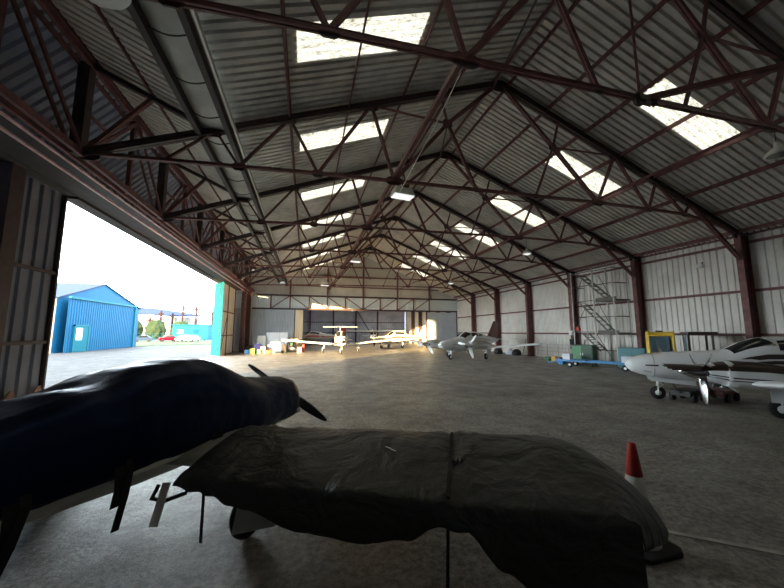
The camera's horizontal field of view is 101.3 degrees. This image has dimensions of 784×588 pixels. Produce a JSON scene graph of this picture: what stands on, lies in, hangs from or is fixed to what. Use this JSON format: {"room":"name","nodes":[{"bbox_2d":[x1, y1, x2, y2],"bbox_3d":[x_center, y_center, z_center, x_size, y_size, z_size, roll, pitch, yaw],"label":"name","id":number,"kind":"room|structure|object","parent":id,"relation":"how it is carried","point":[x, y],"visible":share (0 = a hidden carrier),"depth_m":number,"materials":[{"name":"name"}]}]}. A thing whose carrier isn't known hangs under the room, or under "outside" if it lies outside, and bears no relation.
{"room":"aircraft hangar","nodes":[
{"label":"aircraft hangar","id":0,"kind":"room"},
{"bbox_2d":[0,0,253,282],"bbox_3d":[-8.206,-3.429,10.181,1.952,2.098,37.000,2,-7,-15],"label":"wall","id":1,"kind":"structure","parent":0,"point":[18,71],"depth_m":6.65,"materials":[{"name":"metal"}]},
{"bbox_2d":[0,172,67,400],"bbox_3d":[-8.280,-0.091,7.400,0.150,5.070,1.354,2,-7,-15],"label":"door leaf","id":2,"kind":"structure","parent":1,"relation":"in","point":[29,313],"depth_m":7.44,"materials":[{"name":"metal"}]},
{"bbox_2d":[0,150,220,283],"bbox_3d":[-8.934,-2.493,9.875,0.650,0.380,36.600,2,-7,-15],"label":"header beam","id":3,"kind":"structure","parent":1,"relation":"attached to","point":[74,199],"depth_m":9.42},
{"bbox_2d":[0,115,242,290],"bbox_3d":[-8.124,-2.370,10.026,0.980,0.030,36.500,2,-7,-15],"label":"door track","id":4,"kind":"structure","parent":3,"relation":"attached to","point":[9,145],"depth_m":7.99,"materials":[{"name":"metal"}]},
{"bbox_2d":[0,0,255,291],"bbox_3d":[-7.329,-3.291,10.453,0.270,2.070,36.700,2,-7,-15],"label":"girder","id":5,"kind":"object","parent":1,"relation":"attached to","point":[86,80],"visible":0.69,"depth_m":6.54,"materials":[{"name":"red metal"}]},
{"bbox_2d":[45,339,211,388],"bbox_3d":[-102.589,9.031,61.489,153.850,0.330,267.000,2,-7,-15],"label":"apron","id":6,"kind":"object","parent":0,"point":[62,366],"depth_m":20.45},
{"bbox_2d":[49,283,140,352],"bbox_3d":[-38.785,1.776,27.293,25.560,6.050,12.800,2,-7,-15],"label":"shed","id":7,"kind":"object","parent":6,"relation":"on","point":[87,317],"visible":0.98,"depth_m":28.05,"materials":[{"name":"blue"}]},
{"bbox_2d":[145,320,166,338],"bbox_3d":[-53.208,8.255,72.223,4.343,5.018,2.606,2,-7,-15],"label":"bush","id":8,"kind":"object","parent":6,"relation":"on","point":[157,328],"visible":0.83,"depth_m":71.48,"materials":[{"name":"green plant"}]},
{"bbox_2d":[138,307,205,334],"bbox_3d":[-66.017,6.932,83.551,35.705,8.957,12.020,2,-7,-15],"label":"hangar","id":9,"kind":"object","parent":6,"relation":"on","point":[143,311],"visible":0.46,"depth_m":81.04,"materials":[{"name":"grey"}]},
{"bbox_2d":[171,324,212,339],"bbox_3d":[-42.130,8.107,68.484,6.800,3.100,5.400,2,-7,-15],"label":"shed","id":10,"kind":"object","parent":6,"relation":"on","point":[178,329],"visible":0.79,"depth_m":66.24,"materials":[{"name":"paint"}]},
{"bbox_2d":[52,0,273,275],"bbox_3d":[-6.206,-3.900,10.777,2.303,1.132,37.004,2,-7,-15],"label":"ceiling","id":11,"kind":"structure","parent":0,"point":[81,15],"depth_m":6.50,"materials":[{"name":"metal"}]},
{"bbox_2d":[46,0,256,268],"bbox_3d":[-7.123,-4.326,10.578,0.060,0.130,36.800,2,-7,-15],"label":"purlin","id":12,"kind":"structure","parent":11,"relation":"attached to","point":[64,20],"depth_m":7.08,"materials":[{"name":"red metal"}]},
{"bbox_2d":[91,2,268,274],"bbox_3d":[-6.157,-3.839,10.781,0.060,0.130,36.800,2,-7,-15],"label":"purlin","id":13,"kind":"structure","parent":11,"relation":"attached to","point":[96,7],"depth_m":6.35,"materials":[{"name":"red metal"}]},
{"bbox_2d":[133,341,210,346],"bbox_3d":[-45.494,6.662,42.972,56.143,0.050,20.598,1,-7,-11],"label":"grass","id":14,"kind":"structure","parent":0,"point":[139,343],"depth_m":43.63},
{"bbox_2d":[136,335,152,341],"bbox_3d":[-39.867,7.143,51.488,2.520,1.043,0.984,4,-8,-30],"label":"car","id":15,"kind":"object","parent":14,"relation":"on","point":[141,337],"visible":0.73,"depth_m":51.25,"materials":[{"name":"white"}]},
{"bbox_2d":[158,335,175,341],"bbox_3d":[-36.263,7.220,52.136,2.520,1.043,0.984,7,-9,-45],"label":"car","id":16,"kind":"object","parent":14,"relation":"on","point":[166,337],"visible":0.95,"depth_m":51.73,"materials":[{"name":"red"}]},
{"bbox_2d":[232,308,293,350],"bbox_3d":[-11.275,3.072,27.992,5.352,3.640,0.042,2,-7,-15],"label":"wall","id":17,"kind":"structure","parent":0,"point":[262,321],"depth_m":28.08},
{"bbox_2d":[234,256,456,310],"bbox_3d":[-3.571,-1.139,30.455,21.247,5.338,0.040,2,-7,-15],"label":"wall","id":18,"kind":"structure","parent":0,"point":[259,289],"depth_m":30.35,"materials":[{"name":"metal"}]},
{"bbox_2d":[293,310,303,349],"bbox_3d":[-8.296,3.175,28.567,0.810,3.530,0.080,2,-7,-15],"label":"door leaf","id":19,"kind":"structure","parent":18,"relation":"in","point":[298,314],"depth_m":28.58,"materials":[{"name":"metal"}]},
{"bbox_2d":[288,285,438,290],"bbox_3d":[-2.686,-0.589,30.514,15.282,0.080,0.090,2,-7,-15],"label":"rail","id":20,"kind":"object","parent":18,"relation":"attached to","point":[288,285],"visible":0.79,"depth_m":30.46,"materials":[{"name":"red metal"}]},
{"bbox_2d":[426,312,457,347],"bbox_3d":[4.996,3.602,32.197,3.360,3.530,0.120,2,-7,-15],"label":"door","id":21,"kind":"structure","parent":18,"relation":"in","point":[440,326],"depth_m":32.24,"materials":[{"name":"metal"}]},
{"bbox_2d":[303,310,404,342],"bbox_3d":[-8.097,4.562,47.333,21.000,5.200,0.050,2,-7,-15],"label":"wall","id":22,"kind":"structure","parent":0,"point":[317,316],"depth_m":47.92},
{"bbox_2d":[322,322,404,322],"bbox_3d":[-8.076,4.155,47.302,20.800,0.100,0.080,2,-7,-15],"label":"rail","id":23,"kind":"object","parent":22,"relation":"attached to","point":[322,322],"visible":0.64,"depth_m":48.30,"materials":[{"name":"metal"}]},
{"bbox_2d":[197,0,555,278],"bbox_3d":[-1.419,-4.575,12.144,7.213,2.771,37.004,2,-7,-15],"label":"ceiling","id":24,"kind":"structure","parent":0,"point":[248,56],"depth_m":7.60,"materials":[{"name":"metal"}]},
{"bbox_2d":[280,0,301,275],"bbox_3d":[-3.452,-3.747,11.498,0.060,0.130,36.800,2,-7,-15],"label":"purlin","id":25,"kind":"structure","parent":24,"relation":"attached to","point":[282,2],"depth_m":6.79,"materials":[{"name":"red metal"}]},
{"bbox_2d":[303,233,343,247],"bbox_3d":[-4.274,-3.383,20.093,2.462,0.998,0.800,2,-7,-15],"label":"window","id":26,"kind":"structure","parent":24,"relation":"attached to","point":[337,236],"depth_m":20.09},
{"bbox_2d":[302,212,351,229],"bbox_3d":[-3.319,-3.800,16.542,2.462,0.998,0.800,2,-7,-15],"label":"window","id":27,"kind":"structure","parent":24,"relation":"attached to","point":[346,215],"depth_m":16.53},
{"bbox_2d":[301,180,364,200],"bbox_3d":[-2.345,-4.226,12.922,2.462,0.998,0.853,2,-7,-15],"label":"window","id":28,"kind":"structure","parent":24,"relation":"attached to","point":[307,195],"depth_m":12.85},
{"bbox_2d":[300,119,387,150],"bbox_3d":[-1.389,-4.644,9.369,2.462,0.998,0.753,2,-7,-15],"label":"window","id":29,"kind":"structure","parent":24,"relation":"attached to","point":[325,138],"depth_m":9.31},
{"bbox_2d":[317,0,370,270],"bbox_3d":[-2.119,-4.217,11.912,0.060,0.130,36.800,2,-7,-15],"label":"purlin","id":30,"kind":"structure","parent":24,"relation":"attached to","point":[369,1],"depth_m":7.25,"materials":[{"name":"red metal"}]},
{"bbox_2d":[296,12,429,62],"bbox_3d":[-0.554,-5.010,6.266,2.462,0.998,0.780,2,-7,-15],"label":"window","id":31,"kind":"structure","parent":24,"relation":"attached to","point":[409,28],"depth_m":6.22,"materials":[{"name":"glass"}]},
{"bbox_2d":[334,0,443,262],"bbox_3d":[-0.766,-4.693,12.332,0.060,0.130,36.800,2,-7,-15],"label":"purlin","id":32,"kind":"structure","parent":24,"relation":"attached to","point":[441,3],"depth_m":7.96,"materials":[{"name":"red metal"}]},
{"bbox_2d":[390,153,414,200],"bbox_3d":[0.358,-4.208,11.414,0.776,1.654,0.524,3,-7,-23],"label":"lamp","id":33,"kind":"object","parent":24,"relation":"hanging from","point":[407,194],"visible":0.88,"depth_m":11.19,"materials":[{"name":"grey"}]},
{"bbox_2d":[391,193,413,200],"bbox_3d":[0.371,-3.407,11.288,0.713,0.034,0.391,3,-7,-23],"label":"diffuser","id":34,"kind":"object","parent":33,"relation":"attached to","point":[402,196],"depth_m":11.21,"materials":[{"name":"white"}]},
{"bbox_2d":[349,0,507,258],"bbox_3d":[0.606,-5.177,12.758,0.060,0.130,36.800,2,-7,-15],"label":"purlin","id":35,"kind":"structure","parent":24,"relation":"attached to","point":[504,2],"depth_m":9.31,"materials":[{"name":"red metal"}]},
{"bbox_2d":[361,0,554,257],"bbox_3d":[1.843,-5.612,13.142,0.060,0.130,36.800,2,-7,-15],"label":"purlin","id":36,"kind":"structure","parent":24,"relation":"attached to","point":[552,2],"depth_m":8.44,"materials":[{"name":"red metal"}]},
{"bbox_2d":[0,342,783,587],"bbox_3d":[-0.896,4.189,20.632,21.400,0.300,55.000,2,-7,-15],"label":"floor","id":37,"kind":"structure","parent":0,"point":[715,470],"depth_m":3.23,"materials":[{"name":"concrete"}]},
{"bbox_2d":[0,161,24,346],"bbox_3d":[-8.026,-0.190,6.513,0.220,5.100,0.300,2,-7,-15],"label":"post","id":38,"kind":"object","parent":37,"relation":"on","point":[12,175],"visible":1,"depth_m":6.64,"materials":[{"name":"metal"}]},
{"bbox_2d":[0,364,326,539],"bbox_3d":[-1.990,1.180,2.757,4.827,1.500,5.042,3,-7,-21],"label":"airplane","id":39,"kind":"object","parent":37,"relation":"on","point":[242,523],"visible":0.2,"depth_m":2.34,"materials":[{"name":"white paint"}]},
{"bbox_2d":[0,358,299,576],"bbox_3d":[-2.416,1.138,2.376,1.019,1.190,5.308,-2,-7,17],"label":"fuselage cover","id":40,"kind":"object","parent":39,"relation":"on","point":[56,443],"visible":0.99,"depth_m":2.35,"materials":[{"name":"blue fabric"}]},
{"bbox_2d":[172,425,668,587],"bbox_3d":[0.066,1.484,2.451,3.313,0.680,1.224,-2,-7,13],"label":"cover","id":41,"kind":"object","parent":39,"relation":"on","point":[547,512],"visible":1,"depth_m":1.98,"materials":[{"name":"black fabric"}]},
{"bbox_2d":[211,284,217,354],"bbox_3d":[-12.789,1.948,24.131,0.180,4.930,3.950,2,-7,-15],"label":"door leaf","id":42,"kind":"structure","parent":37,"relation":"on","point":[216,285],"depth_m":22.24,"materials":[{"name":"teal paint"}]},
{"bbox_2d":[214,283,220,355],"bbox_3d":[-12.338,1.895,23.686,0.180,4.930,3.950,2,-7,-15],"label":"door leaf","id":43,"kind":"structure","parent":37,"relation":"on","point":[219,284],"depth_m":21.79,"materials":[{"name":"teal paint"}]},
{"bbox_2d":[217,282,235,355],"bbox_3d":[-11.877,1.843,23.242,0.180,4.930,3.950,2,-7,-15],"label":"door leaf","id":44,"kind":"structure","parent":37,"relation":"on","point":[228,294],"depth_m":22.77,"materials":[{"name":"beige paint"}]},
{"bbox_2d":[239,288,246,351],"bbox_3d":[-11.888,2.060,25.637,0.280,5.100,0.280,2,-7,-15],"label":"stanchion","id":45,"kind":"object","parent":37,"relation":"on","point":[243,304],"visible":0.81,"depth_m":25.59,"materials":[{"name":"red metal"}]},
{"bbox_2d":[0,125,248,293],"bbox_3d":[-7.593,-2.070,10.134,0.064,0.064,36.500,2,-7,-15],"label":"rail","id":46,"kind":"object","parent":45,"relation":"attached to","point":[2,128],"visible":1,"depth_m":7.08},
{"bbox_2d":[244,291,251,350],"bbox_3d":[-12.230,2.255,27.294,0.300,5.100,0.300,2,-7,-15],"label":"stanchion","id":47,"kind":"object","parent":37,"relation":"on","point":[248,305],"visible":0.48,"depth_m":27.26,"materials":[{"name":"red metal"}]},
{"bbox_2d":[0,109,249,291],"bbox_3d":[-7.516,-2.246,10.176,0.064,0.064,36.500,2,-7,-15],"label":"rail","id":48,"kind":"object","parent":47,"relation":"attached to","point":[2,113],"visible":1,"depth_m":6.98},
{"bbox_2d":[266,332,279,349],"bbox_3d":[-9.685,3.900,26.091,1.000,1.550,0.150,2,-7,-15],"label":"board","id":49,"kind":"object","parent":37,"relation":"on","point":[270,336],"visible":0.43,"depth_m":26.13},
{"bbox_2d":[268,344,281,352],"bbox_3d":[-9.040,4.216,24.795,0.950,0.620,0.600,2,-7,-15],"label":"box","id":50,"kind":"object","parent":37,"relation":"on","point":[276,348],"visible":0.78,"depth_m":24.53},
{"bbox_2d":[279,332,287,351],"bbox_3d":[-8.896,3.931,26.352,0.620,1.550,0.150,2,-7,-15],"label":"board","id":51,"kind":"object","parent":37,"relation":"on","point":[283,335],"visible":0.64,"depth_m":26.39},
{"bbox_2d":[303,328,345,344],"bbox_3d":[-8.918,5.226,39.597,6.647,2.042,8.671,0,-7,0],"label":"airplane","id":52,"kind":"object","parent":37,"relation":"on","point":[315,336],"visible":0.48,"depth_m":39.25,"materials":[{"name":"white paint"}]},
{"bbox_2d":[282,327,396,353],"bbox_3d":[-4.117,3.603,25.843,8.671,2.051,6.647,1,-7,-10],"label":"airplane","id":53,"kind":"object","parent":37,"relation":"on","point":[341,340],"visible":1,"depth_m":24.09,"materials":[{"name":"white paint"}]},
{"bbox_2d":[348,329,391,343],"bbox_3d":[-2.611,5.781,44.326,8.694,2.040,6.609,1,-7,-5],"label":"airplane","id":54,"kind":"object","parent":37,"relation":"on","point":[372,333],"visible":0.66,"depth_m":42.76,"materials":[{"name":"white paint"}]},
{"bbox_2d":[370,327,425,348],"bbox_3d":[1.036,4.403,32.606,6.647,2.042,8.671,4,-8,-30],"label":"airplane","id":55,"kind":"object","parent":37,"relation":"on","point":[401,337],"visible":0.94,"depth_m":31.85,"materials":[{"name":"white paint"}]},
{"bbox_2d":[411,312,414,342],"bbox_3d":[2.974,4.498,45.504,0.450,4.900,0.240,2,-7,-15],"label":"column","id":56,"kind":"structure","parent":37,"relation":"on","point":[412,313],"depth_m":45.44,"materials":[{"name":"metal"}]},
{"bbox_2d":[418,312,421,343],"bbox_3d":[3.748,4.159,42.625,0.450,4.900,0.240,2,-7,-15],"label":"column","id":57,"kind":"structure","parent":37,"relation":"on","point":[419,313],"depth_m":42.58,"materials":[{"name":"metal"}]},
{"bbox_2d":[471,294,476,331],"bbox_3d":[7.367,2.506,29.046,0.520,5.010,0.350,2,-7,-15],"label":"steel column","id":58,"kind":"structure","parent":37,"relation":"on","point":[473,298],"depth_m":29.12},
{"bbox_2d":[247,247,473,305],"bbox_3d":[-1.802,-1.628,27.065,19.258,4.843,0.168,2,-7,-15],"label":"roof truss","id":59,"kind":"object","parent":58,"relation":"on","point":[249,284],"visible":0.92,"depth_m":26.87,"materials":[{"name":"red metal"}]},
{"bbox_2d":[409,321,541,359],"bbox_3d":[4.984,2.770,19.868,7.124,2.340,7.355,1,-7,-5],"label":"airplane","id":60,"kind":"object","parent":37,"relation":"on","point":[464,341],"visible":1,"depth_m":18.78,"materials":[{"name":"white paint"}]},
{"bbox_2d":[494,289,501,348],"bbox_3d":[8.338,2.082,25.438,0.520,5.010,0.350,2,-7,-15],"label":"steel column","id":61,"kind":"structure","parent":37,"relation":"on","point":[496,293],"depth_m":25.49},
{"bbox_2d":[236,234,497,301],"bbox_3d":[-0.831,-2.052,23.457,19.258,4.843,0.168,2,-7,-15],"label":"roof truss","id":62,"kind":"object","parent":61,"relation":"on","point":[239,276],"visible":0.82,"depth_m":23.20,"materials":[{"name":"red metal"}]},
{"bbox_2d":[524,282,534,355],"bbox_3d":[9.309,1.657,21.830,0.520,5.010,0.350,2,-7,-15],"label":"steel column","id":63,"kind":"structure","parent":37,"relation":"on","point":[528,300],"depth_m":21.81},
{"bbox_2d":[222,216,528,296],"bbox_3d":[0.139,-2.477,19.850,19.258,4.843,0.168,2,-7,-15],"label":"roof truss","id":64,"kind":"object","parent":63,"relation":"on","point":[226,264],"visible":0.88,"depth_m":19.55,"materials":[{"name":"red metal"}]},
{"bbox_2d":[537,344,584,365],"bbox_3d":[8.742,3.120,16.889,0.031,0.950,3.236,2,-7,-15],"label":"barrier","id":65,"kind":"object","parent":37,"relation":"on","point":[547,347],"visible":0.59,"depth_m":17.30,"materials":[{"name":"grey"}]},
{"bbox_2d":[567,272,579,344],"bbox_3d":[10.279,1.233,18.223,0.520,5.010,0.350,2,-7,-15],"label":"steel column","id":66,"kind":"structure","parent":37,"relation":"on","point":[575,309],"depth_m":18.27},
{"bbox_2d":[200,190,572,288],"bbox_3d":[1.110,-2.901,16.242,19.258,4.843,0.168,2,-7,-15],"label":"roof truss","id":67,"kind":"object","parent":66,"relation":"on","point":[204,247],"visible":0.9,"depth_m":15.88,"materials":[{"name":"red metal"}]},
{"bbox_2d":[127,0,287,283],"bbox_3d":[-4.906,-3.132,11.034,0.810,0.320,36.800,2,-7,-15],"label":"gutter","id":68,"kind":"object","parent":67,"relation":"attached to","point":[176,40],"visible":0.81,"depth_m":5.79,"materials":[{"name":"grey"}]},
{"bbox_2d":[396,127,756,290],"bbox_3d":[3.828,-1.822,18.748,0.048,0.050,26.210,2,-7,-15],"label":"tie","id":69,"kind":"object","parent":67,"relation":"attached to","point":[752,128],"visible":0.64,"depth_m":8.52,"materials":[{"name":"red metal"}]},
{"bbox_2d":[571,344,597,366],"bbox_3d":[9.204,2.931,15.412,0.540,0.980,0.950,5,-8,-37],"label":"base cabinet","id":70,"kind":"object","parent":37,"relation":"on","point":[585,352],"visible":0.76,"depth_m":15.17,"materials":[{"name":"green"}]},
{"bbox_2d":[548,353,632,371],"bbox_3d":[8.768,2.989,14.279,0.790,0.600,3.607,6,-9,-41],"label":"trailer","id":71,"kind":"object","parent":37,"relation":"on","point":[565,356],"visible":0.7,"depth_m":14.29,"materials":[{"name":"blue paint"}]},
{"bbox_2d":[570,267,632,366],"bbox_3d":[10.175,1.073,15.748,1.000,4.750,2.550,2,-7,-15],"label":"scaffold tower","id":72,"kind":"object","parent":37,"relation":"on","point":[607,298],"visible":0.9,"depth_m":15.46,"materials":[{"name":"grey"}]},
{"bbox_2d":[618,347,646,369],"bbox_3d":[10.215,2.744,13.571,0.540,0.920,1.000,4,-8,-33],"label":"base cabinet","id":73,"kind":"object","parent":37,"relation":"on","point":[623,351],"visible":0.31,"depth_m":13.52,"materials":[{"name":"teal"}]},
{"bbox_2d":[630,257,646,347],"bbox_3d":[11.250,0.808,14.615,0.520,5.010,0.350,2,-7,-15],"label":"steel column","id":74,"kind":"structure","parent":37,"relation":"on","point":[637,285],"depth_m":14.64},
{"bbox_2d":[160,151,638,279],"bbox_3d":[2.081,-3.325,12.634,19.258,4.843,0.168,2,-7,-15],"label":"roof truss","id":75,"kind":"object","parent":74,"relation":"on","point":[168,216],"visible":0.94,"depth_m":12.07,"materials":[{"name":"red metal"}]},
{"bbox_2d":[625,442,683,565],"bbox_3d":[1.881,1.531,2.483,0.400,0.740,0.400,2,-7,-15],"label":"traffic cone","id":76,"kind":"object","parent":37,"relation":"on","point":[667,552],"visible":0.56,"depth_m":2.42,"materials":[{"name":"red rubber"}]},
{"bbox_2d":[645,331,676,353],"bbox_3d":[9.434,2.102,11.231,0.816,1.643,1.404,-5,-8,35],"label":"frame","id":77,"kind":"object","parent":37,"relation":"on","point":[664,339],"visible":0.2,"depth_m":11.62,"materials":[{"name":"yellow metal"}]},
{"bbox_2d":[669,384,702,402],"bbox_3d":[6.826,2.278,7.506,0.948,0.430,0.480,3,-7,-25],"label":"trolley","id":78,"kind":"object","parent":37,"relation":"on","point":[693,394],"visible":0.79,"depth_m":7.40,"materials":[{"name":"black"}]},
{"bbox_2d":[680,332,717,350],"bbox_3d":[10.746,2.126,11.224,0.720,1.600,1.700,-5,-8,35],"label":"frame","id":79,"kind":"object","parent":37,"relation":"on","point":[683,334],"visible":0.51,"depth_m":11.08,"materials":[{"name":"grey metal"}]},
{"bbox_2d":[625,337,783,418],"bbox_3d":[8.111,1.296,6.564,7.045,2.160,6.784,3,-7,-26],"label":"airplane","id":80,"kind":"object","parent":37,"relation":"on","point":[758,362],"visible":0.98,"depth_m":6.68,"materials":[{"name":"white paint"}]},
{"bbox_2d":[709,387,739,402],"bbox_3d":[7.624,2.282,7.543,0.948,0.430,0.480,3,-7,-25],"label":"trolley","id":81,"kind":"object","parent":37,"relation":"on","point":[715,392],"visible":0.74,"depth_m":7.42,"materials":[{"name":"metal"}]},
{"bbox_2d":[667,529,783,555],"bbox_3d":[2.568,1.895,2.443,1.148,0.006,0.050,-3,-7,23],"label":"trim","id":82,"kind":"structure","parent":37,"relation":"on","point":[719,541],"depth_m":2.44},
{"bbox_2d":[732,233,760,338],"bbox_3d":[12.221,0.384,11.007,0.520,5.010,0.350,2,-7,-15],"label":"steel column","id":83,"kind":"structure","parent":37,"relation":"on","point":[745,272],"depth_m":11.05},
{"bbox_2d":[78,64,744,262],"bbox_3d":[3.051,-3.750,9.027,19.258,4.843,0.168,2,-7,-15],"label":"roof truss","id":84,"kind":"object","parent":83,"relation":"on","point":[93,150],"visible":0.98,"depth_m":8.25,"materials":[{"name":"red metal"}]},
{"bbox_2d":[399,72,460,192],"bbox_3d":[0.574,-2.958,6.784,0.067,0.194,4.365,1,-7,-10],"label":"cord","id":85,"kind":"object","parent":84,"relation":"hanging from","point":[460,72],"visible":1,"depth_m":5.66,"materials":[{"name":"paint"}]},
{"bbox_2d":[364,0,783,297],"bbox_3d":[6.817,-3.701,14.257,9.843,4.014,37.004,2,-7,-15],"label":"ceiling","id":86,"kind":"structure","parent":0,"point":[665,38],"depth_m":9.99,"materials":[{"name":"metal"}]},
{"bbox_2d":[252,294,456,312],"bbox_3d":[-2.728,0.922,30.258,19.300,1.340,0.120,2,-7,-15],"label":"truss","id":87,"kind":"object","parent":86,"relation":"attached to","point":[271,295],"visible":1,"depth_m":29.89,"materials":[{"name":"metal"}]},
{"bbox_2d":[431,241,465,259],"bbox_3d":[3.991,-3.021,22.274,2.552,1.100,0.800,2,-7,-15],"label":"window","id":88,"kind":"structure","parent":86,"relation":"attached to","point":[455,253],"depth_m":22.19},
{"bbox_2d":[146,0,783,133],"bbox_3d":[4.022,-4.174,5.419,19.258,4.843,0.168,2,-7,-15],"label":"roof truss","id":89,"kind":"object","parent":86,"relation":"attached to","point":[767,47],"visible":0.98,"depth_m":4.99,"materials":[{"name":"metal"}]},
{"bbox_2d":[88,0,131,9],"bbox_3d":[-3.266,-3.577,3.523,0.676,0.312,0.676,2,-7,-15],"label":"ceiling lamp","id":90,"kind":"object","parent":89,"relation":"hanging from","point":[110,4],"visible":1,"depth_m":3.76,"materials":[{"name":"grey"}]},
{"bbox_2d":[329,51,467,289],"bbox_3d":[-2.355,-1.896,17.093,0.086,0.090,26.210,2,-7,-15],"label":"tie","id":91,"kind":"object","parent":89,"relation":"attached to","point":[456,69],"visible":0.75,"depth_m":6.36,"materials":[{"name":"red metal"}]},
{"bbox_2d":[493,0,537,87],"bbox_3d":[2.692,-5.474,7.174,0.044,1.386,4.042,-1,-7,6],"label":"brace","id":92,"kind":"object","parent":89,"relation":"attached to","point":[535,2],"visible":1,"depth_m":6.60,"materials":[{"name":"metal"}]},
{"bbox_2d":[628,0,640,91],"bbox_3d":[4.095,-4.838,5.517,0.070,3.100,0.040,2,-7,-15],"label":"rod","id":93,"kind":"object","parent":89,"relation":"hanging from","point":[629,1],"visible":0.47,"depth_m":5.43,"materials":[{"name":"red metal"}]},
{"bbox_2d":[632,92,657,106],"bbox_3d":[4.163,-3.165,5.276,0.499,0.220,0.120,2,-7,-15],"label":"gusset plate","id":94,"kind":"object","parent":89,"relation":"attached to","point":[639,99],"visible":0.98,"depth_m":5.21,"materials":[{"name":"black"}]},
{"bbox_2d":[647,62,783,99],"bbox_3d":[6.529,-3.343,4.281,5.265,0.090,0.070,-3,-7,24],"label":"brace","id":95,"kind":"object","parent":89,"relation":"attached to","point":[777,67],"visible":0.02,"depth_m":4.92,"materials":[{"name":"red metal"}]},
{"bbox_2d":[763,132,783,160],"bbox_3d":[7.485,-2.918,6.266,0.384,0.540,0.384,2,-7,-15],"label":"dome lamp","id":96,"kind":"object","parent":89,"relation":"hanging from","point":[777,152],"visible":0.98,"depth_m":6.22,"materials":[{"name":"grey"}]},
{"bbox_2d":[766,151,783,159],"bbox_3d":[7.485,-2.670,6.236,0.320,0.040,0.320,2,-7,-15],"label":"diffuser","id":97,"kind":"object","parent":96,"relation":"attached to","point":[773,155],"depth_m":6.21,"materials":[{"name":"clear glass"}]},
{"bbox_2d":[367,0,580,256],"bbox_3d":[2.306,-5.584,13.263,0.060,0.130,36.800,2,-7,-15],"label":"purlin","id":98,"kind":"structure","parent":86,"relation":"attached to","point":[576,2],"depth_m":9.68,"materials":[{"name":"red metal"}]},
{"bbox_2d":[455,223,497,245],"bbox_3d":[4.946,-3.439,18.724,2.552,1.100,0.800,2,-7,-15],"label":"window","id":99,"kind":"structure","parent":86,"relation":"attached to","point":[485,239],"depth_m":18.71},
{"bbox_2d":[490,196,544,226],"bbox_3d":[5.920,-3.865,15.103,2.552,1.099,0.853,2,-7,-15],"label":"window","id":100,"kind":"structure","parent":86,"relation":"attached to","point":[508,206],"depth_m":15.06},
{"bbox_2d":[380,0,668,262],"bbox_3d":[3.553,-5.033,13.534,0.060,0.130,36.800,2,-7,-15],"label":"purlin","id":101,"kind":"structure","parent":86,"relation":"attached to","point":[660,4],"depth_m":8.76,"materials":[{"name":"red metal"}]},
{"bbox_2d":[546,151,620,195],"bbox_3d":[6.876,-4.283,11.550,2.552,1.099,0.753,2,-7,-15],"label":"window","id":102,"kind":"structure","parent":86,"relation":"attached to","point":[594,181],"depth_m":11.50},
{"bbox_2d":[394,0,773,267],"bbox_3d":[4.809,-4.478,13.806,0.060,0.130,36.800,2,-7,-15],"label":"purlin","id":103,"kind":"structure","parent":86,"relation":"attached to","point":[763,3],"depth_m":8.13,"materials":[{"name":"red metal"}]},
{"bbox_2d":[406,74,769,275],"bbox_3d":[6.113,-3.901,14.089,0.060,0.130,36.800,2,-7,-15],"label":"purlin","id":104,"kind":"structure","parent":86,"relation":"attached to","point":[751,81],"depth_m":9.47,"materials":[{"name":"red metal"}]},
{"bbox_2d":[419,117,783,281],"bbox_3d":[7.417,-3.325,14.372,0.060,0.130,36.800,2,-7,-15],"label":"purlin","id":105,"kind":"structure","parent":86,"relation":"attached to","point":[780,120],"depth_m":10.07,"materials":[{"name":"red metal"}]},
{"bbox_2d":[431,159,783,286],"bbox_3d":[8.673,-2.769,14.645,0.060,0.130,36.800,2,-7,-15],"label":"purlin","id":106,"kind":"structure","parent":86,"relation":"attached to","point":[780,162],"depth_m":11.18,"materials":[{"name":"red metal"}]},
{"bbox_2d":[443,192,783,292],"bbox_3d":[9.880,-2.236,14.907,0.060,0.130,36.800,2,-7,-15],"label":"purlin","id":107,"kind":"structure","parent":86,"relation":"attached to","point":[779,195],"depth_m":12.50,"materials":[{"name":"red metal"}]},
{"bbox_2d":[454,219,783,297],"bbox_3d":[11.040,-1.723,15.159,0.060,0.130,36.800,2,-7,-15],"label":"purlin","id":108,"kind":"structure","parent":86,"relation":"attached to","point":[781,221],"depth_m":13.62,"materials":[{"name":"red metal"}]},
{"bbox_2d":[640,78,739,149],"bbox_3d":[7.711,-4.648,8.447,2.552,1.100,0.780,2,-7,-15],"label":"window","id":109,"kind":"structure","parent":86,"relation":"attached to","point":[704,132],"depth_m":8.50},
{"bbox_2d":[405,228,783,361],"bbox_3d":[9.170,1.822,23.618,0.049,5.100,55.000,2,-7,-15],"label":"wall","id":110,"kind":"structure","parent":0,"point":[679,276],"depth_m":13.93,"materials":[{"name":"metal"}]},
{"bbox_2d":[456,223,783,298],"bbox_3d":[11.413,-1.653,15.303,0.140,0.100,36.900,2,-7,-15],"label":"beam","id":111,"kind":"structure","parent":110,"relation":"attached to","point":[776,226],"depth_m":13.63,"materials":[{"name":"red metal"}]},
{"bbox_2d":[457,234,783,301],"bbox_3d":[11.431,-1.351,15.220,0.070,0.090,36.800,2,-7,-15],"label":"rail","id":112,"kind":"object","parent":110,"relation":"attached to","point":[779,235],"visible":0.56,"depth_m":13.69,"materials":[{"name":"red metal"}]},
{"bbox_2d":[457,286,783,317],"bbox_3d":[11.431,0.338,15.021,0.070,0.090,36.800,2,-7,-15],"label":"rail","id":113,"kind":"object","parent":110,"relation":"attached to","point":[780,287],"visible":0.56,"depth_m":13.64,"materials":[{"name":"red metal"}]},
{"bbox_2d":[458,332,783,335],"bbox_3d":[11.431,1.847,14.844,0.070,0.090,36.800,2,-7,-15],"label":"rail","id":114,"kind":"object","parent":110,"relation":"attached to","point":[719,334],"visible":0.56,"depth_m":12.69,"materials":[{"name":"red metal"}]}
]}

